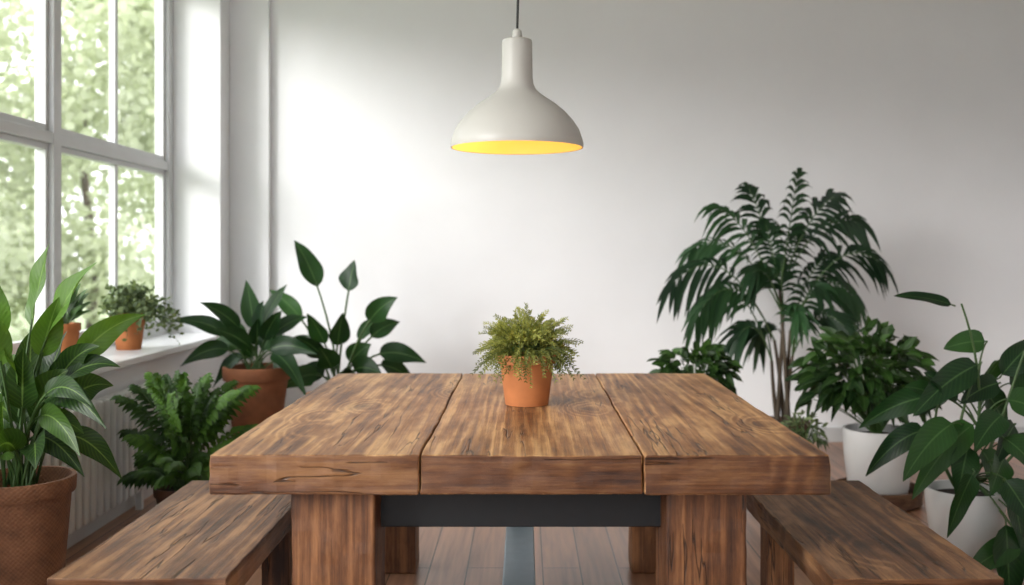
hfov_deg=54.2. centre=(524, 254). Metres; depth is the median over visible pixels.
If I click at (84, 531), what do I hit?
baseboard
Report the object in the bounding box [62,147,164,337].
window
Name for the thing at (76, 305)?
potted houseplant
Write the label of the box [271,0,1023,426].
wall
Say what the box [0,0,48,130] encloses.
window
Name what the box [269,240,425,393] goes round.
potted plant
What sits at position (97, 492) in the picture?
radiator
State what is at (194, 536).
wooden bench
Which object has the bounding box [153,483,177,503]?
pot
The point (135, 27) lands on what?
tree
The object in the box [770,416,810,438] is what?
pot
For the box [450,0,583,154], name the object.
pendant lamp
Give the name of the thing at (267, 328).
potted spathiphyllum
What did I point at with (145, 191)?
tree
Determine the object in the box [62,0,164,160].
window
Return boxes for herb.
[97,279,183,349]
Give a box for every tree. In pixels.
[0,0,118,307]
[0,0,154,341]
[0,193,30,290]
[16,6,154,314]
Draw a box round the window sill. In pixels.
[90,333,218,374]
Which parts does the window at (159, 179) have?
sash, muntin, sash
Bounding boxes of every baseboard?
[67,429,230,548]
[808,427,1023,441]
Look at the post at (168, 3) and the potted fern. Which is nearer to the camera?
the potted fern
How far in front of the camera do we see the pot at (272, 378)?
5.47 m
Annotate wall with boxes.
[13,347,229,449]
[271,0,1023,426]
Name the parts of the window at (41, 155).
sash, sash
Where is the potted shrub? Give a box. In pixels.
[784,316,941,511]
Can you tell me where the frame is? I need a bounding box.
[12,323,169,354]
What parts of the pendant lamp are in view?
cord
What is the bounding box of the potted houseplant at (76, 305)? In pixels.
[61,283,90,351]
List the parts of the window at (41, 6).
sash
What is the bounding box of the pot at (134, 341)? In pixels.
[115,313,144,349]
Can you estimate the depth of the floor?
4.20 m
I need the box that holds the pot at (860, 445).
[842,423,910,494]
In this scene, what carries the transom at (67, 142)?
attached to the post at (55, 6)
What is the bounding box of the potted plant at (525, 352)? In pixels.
[470,303,585,406]
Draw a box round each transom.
[0,119,52,142]
[62,135,167,170]
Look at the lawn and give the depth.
29.93 m
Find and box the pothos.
[646,338,743,393]
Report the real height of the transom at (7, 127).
0.055 m
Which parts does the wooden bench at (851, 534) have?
leg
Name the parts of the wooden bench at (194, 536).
leg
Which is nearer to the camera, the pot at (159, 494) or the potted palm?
the pot at (159, 494)
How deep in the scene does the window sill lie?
5.36 m
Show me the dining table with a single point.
(366, 461)
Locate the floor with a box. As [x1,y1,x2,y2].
[65,442,1023,584]
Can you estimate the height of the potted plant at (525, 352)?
0.341 m
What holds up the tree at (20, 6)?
on the lawn
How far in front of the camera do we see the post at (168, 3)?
6.36 m
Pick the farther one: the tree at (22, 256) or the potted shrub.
the tree at (22, 256)
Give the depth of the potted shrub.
4.94 m
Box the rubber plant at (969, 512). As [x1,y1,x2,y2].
[859,291,1023,584]
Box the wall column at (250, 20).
[230,0,270,428]
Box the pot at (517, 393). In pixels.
[498,352,555,406]
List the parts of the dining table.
leg, leg, leg, leg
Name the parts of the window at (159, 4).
sash, muntin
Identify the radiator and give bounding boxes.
[0,382,160,534]
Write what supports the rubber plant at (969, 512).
on the floor
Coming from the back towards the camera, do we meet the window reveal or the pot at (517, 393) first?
the window reveal
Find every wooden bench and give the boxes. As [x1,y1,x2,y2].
[47,481,291,584]
[747,480,1003,584]
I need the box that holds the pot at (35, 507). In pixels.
[0,466,76,584]
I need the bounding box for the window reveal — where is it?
[170,0,229,332]
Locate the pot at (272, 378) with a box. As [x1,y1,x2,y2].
[222,362,289,434]
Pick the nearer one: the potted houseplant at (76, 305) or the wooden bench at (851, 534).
the wooden bench at (851, 534)
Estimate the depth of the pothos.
5.25 m
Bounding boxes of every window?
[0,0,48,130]
[0,132,48,350]
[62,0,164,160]
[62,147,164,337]
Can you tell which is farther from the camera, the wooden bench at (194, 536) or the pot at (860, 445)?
the pot at (860, 445)
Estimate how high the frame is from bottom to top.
0.070 m
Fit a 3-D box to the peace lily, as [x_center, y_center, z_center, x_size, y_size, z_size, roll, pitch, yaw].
[-1.555,0.605,3.229,0.535,1.289,0.468,0,0,0]
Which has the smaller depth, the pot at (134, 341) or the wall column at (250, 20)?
the pot at (134, 341)
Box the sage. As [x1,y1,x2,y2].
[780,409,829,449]
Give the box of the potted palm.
[656,168,899,438]
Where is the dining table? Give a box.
[209,373,829,584]
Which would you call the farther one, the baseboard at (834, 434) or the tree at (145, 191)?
the tree at (145, 191)
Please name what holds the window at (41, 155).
attached to the frame
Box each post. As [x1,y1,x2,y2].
[48,0,61,305]
[165,0,172,322]
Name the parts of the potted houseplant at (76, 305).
pot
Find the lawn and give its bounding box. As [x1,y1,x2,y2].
[7,285,154,345]
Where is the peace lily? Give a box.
[0,245,144,584]
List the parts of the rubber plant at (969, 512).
pot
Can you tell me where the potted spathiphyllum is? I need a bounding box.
[169,280,316,439]
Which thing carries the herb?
on the window sill
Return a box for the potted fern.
[109,370,260,503]
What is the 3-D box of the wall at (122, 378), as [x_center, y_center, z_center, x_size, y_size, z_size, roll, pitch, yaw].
[-2.160,0.890,2.305,0.400,0.720,9.010,0,0,0]
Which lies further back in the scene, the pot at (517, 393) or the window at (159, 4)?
the window at (159, 4)
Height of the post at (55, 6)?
2.160 m

